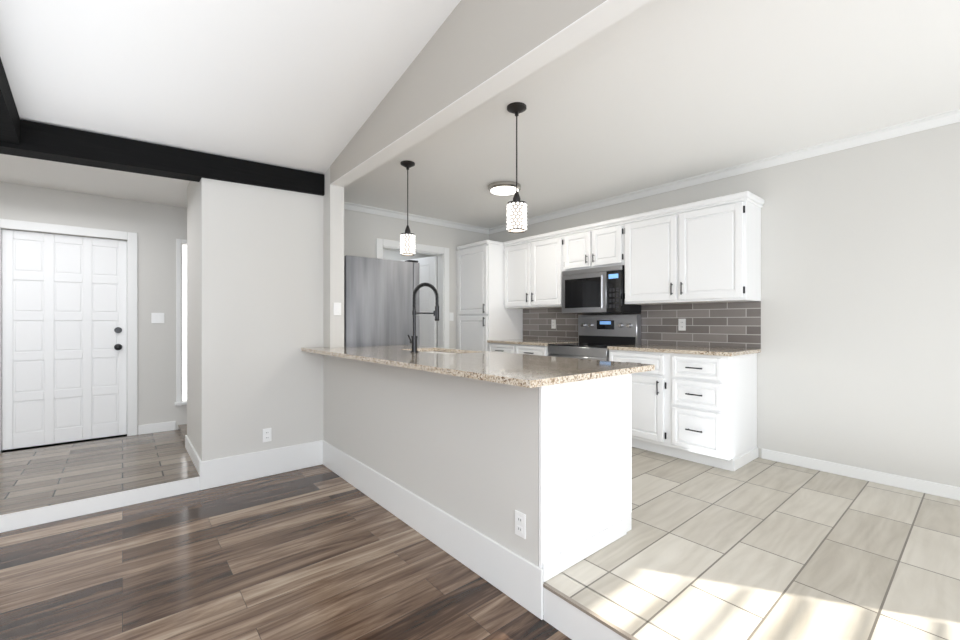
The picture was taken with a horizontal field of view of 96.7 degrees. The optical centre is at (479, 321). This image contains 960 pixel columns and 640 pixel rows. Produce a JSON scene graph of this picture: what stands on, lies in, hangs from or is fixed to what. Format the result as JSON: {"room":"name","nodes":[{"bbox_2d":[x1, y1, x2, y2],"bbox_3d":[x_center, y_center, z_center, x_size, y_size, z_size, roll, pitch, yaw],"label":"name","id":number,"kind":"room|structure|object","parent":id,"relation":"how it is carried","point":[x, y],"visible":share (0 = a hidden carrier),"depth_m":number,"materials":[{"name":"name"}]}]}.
{"room":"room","nodes":[
{"label":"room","id":0,"kind":"room"},
{"bbox_2d":[0,154,189,207],"bbox_3d":[-3.374,-1.354,3.749,3.500,0.100,1.980,0,0,-40],"label":"ceiling","id":1,"kind":"structure","parent":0,"point":[13,169],"depth_m":3.93,"materials":[{"name":"white paint"}]},
{"bbox_2d":[0,430,199,514],"bbox_3d":[-3.779,1.331,3.384,2.410,0.230,2.018,0,0,-40],"label":"floor","id":2,"kind":"structure","parent":0,"point":[38,477],"depth_m":3.54,"materials":[{"name":"tile"}]},
{"bbox_2d":[0,0,460,173],"bbox_3d":[-1.614,-1.753,-0.549,6.080,1.264,6.890,0,0,-40],"label":"ceiling","id":3,"kind":"structure","parent":0,"point":[282,83],"depth_m":2.56,"materials":[{"name":"white paint"}]},
{"bbox_2d":[0,57,19,144],"bbox_3d":[-1.519,-1.698,0.919,0.150,1.144,4.560,0,0,-40],"label":"beam","id":4,"kind":"structure","parent":3,"relation":"attached to","point":[9,116],"depth_m":2.51,"materials":[{"name":"black wood"}]},
{"bbox_2d":[0,119,324,195],"bbox_3d":[-2.740,-1.209,2.991,3.238,0.320,0.175,0,0,-40],"label":"beam","id":5,"kind":"structure","parent":3,"relation":"attached to","point":[42,141],"depth_m":3.14,"materials":[{"name":"black wood"}]},
{"bbox_2d":[400,160,414,255],"bbox_3d":[-0.625,-0.976,3.690,0.134,0.794,0.132,0,0,-40],"label":"pendant light","id":6,"kind":"object","parent":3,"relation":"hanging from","point":[407,241],"visible":1,"depth_m":3.66,"materials":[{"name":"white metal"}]},
{"bbox_2d":[506,102,526,232],"bbox_3d":[0.234,-0.976,2.727,0.134,0.794,0.132,0,0,-40],"label":"pendant light","id":7,"kind":"object","parent":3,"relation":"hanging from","point":[516,209],"visible":1,"depth_m":2.69,"materials":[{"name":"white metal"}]},
{"bbox_2d":[187,167,343,460],"bbox_3d":[-2.048,-0.489,4.043,1.090,3.870,1.170,0,0,-40],"label":"wall","id":8,"kind":"structure","parent":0,"point":[265,266],"depth_m":3.68,"materials":[{"name":"grey paint"}]},
{"bbox_2d":[263,428,271,441],"bbox_3d":[-1.833,0.974,3.677,0.070,0.115,0.008,0,0,-40],"label":"outlet","id":9,"kind":"object","parent":8,"relation":"attached to","point":[267,433],"visible":1,"depth_m":3.68,"materials":[{"name":"white plastic"}]},
{"bbox_2d":[334,303,340,314],"bbox_3d":[-1.302,-0.119,3.899,0.070,0.115,0.008,0,0,-40],"label":"light switch","id":10,"kind":"object","parent":8,"relation":"attached to","point":[337,306],"visible":1,"depth_m":3.90,"materials":[{"name":"white plastic"}]},
{"bbox_2d":[330,0,650,186],"bbox_3d":[0.791,-1.834,1.399,0.130,1.180,6.530,0,0,-40],"label":"header","id":11,"kind":"object","parent":8,"relation":"attached to","point":[482,48],"depth_m":2.34,"materials":[{"name":"grey paint"}]},
{"bbox_2d":[0,464,571,639],"bbox_3d":[-1.597,1.386,-0.561,6.090,0.120,6.850,0,0,-40],"label":"floor","id":12,"kind":"structure","parent":0,"point":[301,554],"depth_m":2.20,"materials":[{"name":"brown wood"}]},
{"bbox_2d":[330,356,543,614],"bbox_3d":[-0.496,0.856,2.937,0.130,1.180,2.519,0,0,-40],"label":"half wall","id":13,"kind":"structure","parent":0,"point":[467,447],"depth_m":2.44,"materials":[{"name":"grey paint"}]},
{"bbox_2d":[515,510,525,538],"bbox_3d":[0.189,0.953,2.010,0.008,0.115,0.070,0,0,-40],"label":"peninsula outlet","id":14,"kind":"object","parent":13,"relation":"attached to","point":[520,518],"visible":1,"depth_m":2.01,"materials":[{"name":"white plastic"}]},
{"bbox_2d":[0,122,959,486],"bbox_3d":[-1.142,-0.489,1.130,8.960,3.870,8.860,0,0,-40],"label":"wall","id":15,"kind":"structure","parent":0,"point":[858,362],"depth_m":3.30,"materials":[{"name":"grey paint"}]},
{"bbox_2d":[2,229,126,449],"bbox_3d":[-4.123,0.167,4.278,0.902,2.074,0.116,0,0,-40],"label":"front door","id":16,"kind":"structure","parent":15,"relation":"in","point":[64,297],"depth_m":4.26,"materials":[{"name":"white wood"}]},
{"bbox_2d":[151,313,163,322],"bbox_3d":[-3.555,-0.044,4.713,0.115,0.115,0.008,0,0,-40],"label":"switch","id":17,"kind":"object","parent":15,"relation":"attached to","point":[155,317],"visible":1,"depth_m":4.71,"materials":[{"name":"white plastic"}]},
{"bbox_2d":[181,244,186,400],"bbox_3d":[-3.356,0.006,4.950,0.188,1.798,0.080,0,0,-40],"label":"sidelight","id":18,"kind":"object","parent":15,"relation":"attached to","point":[183,247],"visible":0.24,"depth_m":4.93,"materials":[{"name":"white glass"}]},
{"bbox_2d":[0,219,448,452],"bbox_3d":[-2.512,0.098,4.947,4.410,2.235,1.248,0,0,-40],"label":"trim","id":19,"kind":"structure","parent":15,"relation":"attached to","point":[131,237],"depth_m":4.57,"materials":[{"name":"white wood"}]},
{"bbox_2d":[402,256,436,346],"bbox_3d":[-0.955,0.120,6.204,0.860,2.068,0.040,0,0,38],"label":"hall door","id":20,"kind":"structure","parent":15,"relation":"in","point":[428,265],"depth_m":6.00,"materials":[{"name":"white wood"}]},
{"bbox_2d":[449,313,453,320],"bbox_3d":[-0.395,-0.074,5.923,0.070,0.115,0.008,0,0,-40],"label":"switch","id":21,"kind":"object","parent":15,"relation":"attached to","point":[451,315],"visible":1,"depth_m":5.92,"materials":[{"name":"white plastic"}]},
{"bbox_2d":[0,421,959,639],"bbox_3d":[-1.142,1.196,1.130,8.700,0.260,8.600,0,0,-40],"label":"trim","id":22,"kind":"structure","parent":15,"relation":"attached to","point":[517,577],"depth_m":2.88,"materials":[{"name":"white wood"}]},
{"bbox_2d":[551,320,555,328],"bbox_3d":[0.932,0.026,5.410,0.008,0.115,0.070,0,0,-40],"label":"backsplash outlet","id":23,"kind":"object","parent":15,"relation":"attached to","point":[553,322],"visible":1,"depth_m":5.41,"materials":[{"name":"white plastic"}]},
{"bbox_2d":[503,191,764,308],"bbox_3d":[1.352,-0.614,4.607,0.404,0.870,2.868,0,0,-40],"label":"upper cabinet","id":24,"kind":"object","parent":15,"relation":"attached to","point":[708,250],"visible":1,"depth_m":3.96,"materials":[{"name":"white wood"}]},
{"bbox_2d":[562,265,640,313],"bbox_3d":[1.290,-0.332,4.641,0.439,0.476,0.750,0,0,-40],"label":"microwave","id":25,"kind":"object","parent":24,"relation":"attached to","point":[599,290],"visible":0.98,"depth_m":4.48,"materials":[{"name":"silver metal"}]},
{"bbox_2d":[523,301,760,348],"bbox_3d":[1.496,0.027,4.748,0.007,0.409,2.836,0,0,-40],"label":"backsplash","id":26,"kind":"structure","parent":15,"relation":"attached to","point":[724,324],"depth_m":4.15,"materials":[{"name":"grey tile"}]},
{"bbox_2d":[344,109,959,233],"bbox_3d":[1.538,-1.341,2.657,2.630,0.065,7.500,0,0,-40],"label":"crown molding","id":27,"kind":"structure","parent":15,"relation":"attached to","point":[950,117],"depth_m":3.84,"materials":[{"name":"white wood"}]},
{"bbox_2d":[678,319,685,330],"bbox_3d":[1.972,0.026,4.168,0.008,0.115,0.070,0,0,-40],"label":"backsplash outlet","id":28,"kind":"object","parent":15,"relation":"attached to","point":[681,322],"visible":1,"depth_m":4.16,"materials":[{"name":"white plastic"}]},
{"bbox_2d":[178,424,959,639],"bbox_3d":[0.817,1.306,2.771,3.850,0.280,8.860,0,0,-40],"label":"floor","id":29,"kind":"structure","parent":0,"point":[763,549],"depth_m":2.09,"materials":[{"name":"tile"}]},
{"bbox_2d":[344,255,419,346],"bbox_3d":[-1.208,0.258,4.602,0.857,1.808,0.902,0,0,-40],"label":"fridge","id":30,"kind":"object","parent":29,"relation":"on","point":[378,293],"visible":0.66,"depth_m":4.19,"materials":[{"name":"metal"}]},
{"bbox_2d":[301,345,654,581],"bbox_3d":[-0.322,0.699,3.100,1.008,0.933,2.827,0,0,-40],"label":"base cabinet","id":31,"kind":"object","parent":29,"relation":"on","point":[585,405],"visible":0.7,"depth_m":2.14,"materials":[{"name":"white wood"}]},
{"bbox_2d":[408,283,438,351],"bbox_3d":[-0.444,-0.039,3.365,0.260,0.540,0.110,0,0,-40],"label":"faucet","id":32,"kind":"object","parent":31,"relation":"on","point":[435,313],"visible":1,"depth_m":3.29,"materials":[{"name":"black metal"}]},
{"bbox_2d":[548,314,640,360],"bbox_3d":[1.196,0.540,4.562,0.685,1.248,0.750,0,0,-40],"label":"range","id":33,"kind":"object","parent":29,"relation":"on","point":[595,332],"visible":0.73,"depth_m":4.57,"materials":[{"name":"silver metal"}]},
{"bbox_2d":[456,240,760,470],"bbox_3d":[1.015,0.058,4.800,0.674,2.214,3.537,0,0,-40],"label":"base cabinet","id":34,"kind":"object","parent":29,"relation":"on","point":[698,404],"visible":0.62,"depth_m":3.68,"materials":[{"name":"white wood"}]},
{"bbox_2d":[344,0,959,228],"bbox_3d":[1.233,-1.424,3.119,2.765,0.100,8.860,0,0,-40],"label":"ceiling","id":35,"kind":"structure","parent":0,"point":[669,91],"depth_m":2.67,"materials":[{"name":"white paint"}]},
{"bbox_2d":[488,181,520,194],"bbox_3d":[0.247,-1.348,4.315,0.330,0.050,0.330,0,0,-40],"label":"ceiling light","id":36,"kind":"object","parent":35,"relation":"attached to","point":[499,187],"depth_m":4.23,"materials":[{"name":"white glass"}]}
]}

